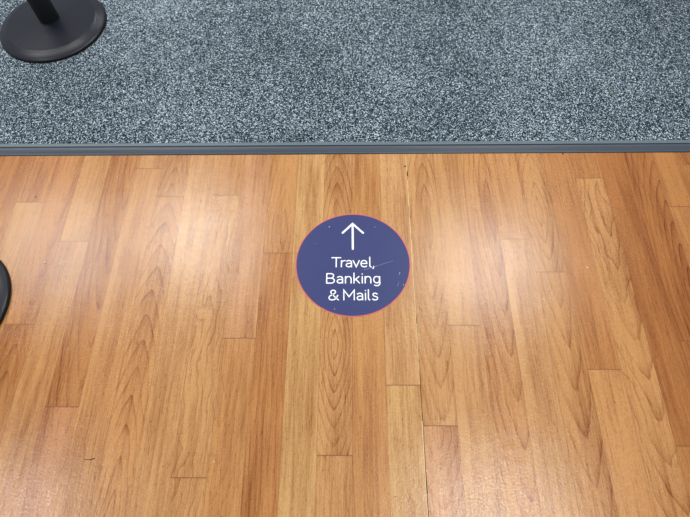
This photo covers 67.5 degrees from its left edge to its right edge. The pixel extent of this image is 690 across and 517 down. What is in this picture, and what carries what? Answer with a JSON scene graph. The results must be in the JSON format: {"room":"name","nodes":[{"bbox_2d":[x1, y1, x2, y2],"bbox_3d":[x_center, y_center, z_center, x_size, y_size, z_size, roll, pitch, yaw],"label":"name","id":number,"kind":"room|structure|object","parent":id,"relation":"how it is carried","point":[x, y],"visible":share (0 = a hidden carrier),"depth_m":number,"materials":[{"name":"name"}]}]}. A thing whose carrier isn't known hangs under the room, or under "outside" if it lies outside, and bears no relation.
{"room":"post office","nodes":[
{"label":"post office","id":0,"kind":"room"},
{"bbox_2d":[0,152,689,516],"bbox_3d":[0.056,0.831,0.982,4.981,0.008,2.620,0,63,1],"label":"floor","id":1,"kind":"structure","parent":0,"point":[167,329],"depth_m":1.30,"materials":[{"name":"laminate"}]},
{"bbox_2d":[0,260,10,324],"bbox_3d":[-1.074,-0.096,0.917,0.371,0.988,0.371,-21,64,-9],"label":"stanchion","id":2,"kind":"object","parent":1,"relation":"on","point":[5,282],"visible":1,"depth_m":1.36,"materials":[{"name":"black metal"}]},
{"bbox_2d":[0,140,689,155],"bbox_3d":[0.024,-0.337,1.574,5.200,0.006,0.043,0,63,1],"label":"trim","id":3,"kind":"structure","parent":1,"relation":"on","point":[594,146],"depth_m":1.57,"materials":[{"name":"grey metal"}]},
{"bbox_2d":[295,214,410,316],"bbox_3d":[0.021,0.012,1.399,0.311,0.001,0.311,0,63,1],"label":"floor sticker","id":4,"kind":"object","parent":1,"relation":"on","point":[347,265],"visible":1,"depth_m":1.40,"materials":[{"name":"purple plastic"}]},
{"bbox_2d":[0,0,689,143],"bbox_3d":[0.032,-1.756,2.309,5.200,0.011,3.166,0,63,1],"label":"carpet","id":5,"kind":"object","parent":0,"point":[158,71],"visible":0.93,"depth_m":1.72,"materials":[{"name":"grey carpet"}]},
{"bbox_2d":[0,0,106,62],"bbox_3d":[-1.046,-1.055,1.406,0.371,0.988,0.371,0,63,1],"label":"stanchion","id":6,"kind":"object","parent":5,"relation":"on","point":[35,31],"visible":1,"depth_m":1.79,"materials":[{"name":"black metal"}]}
]}

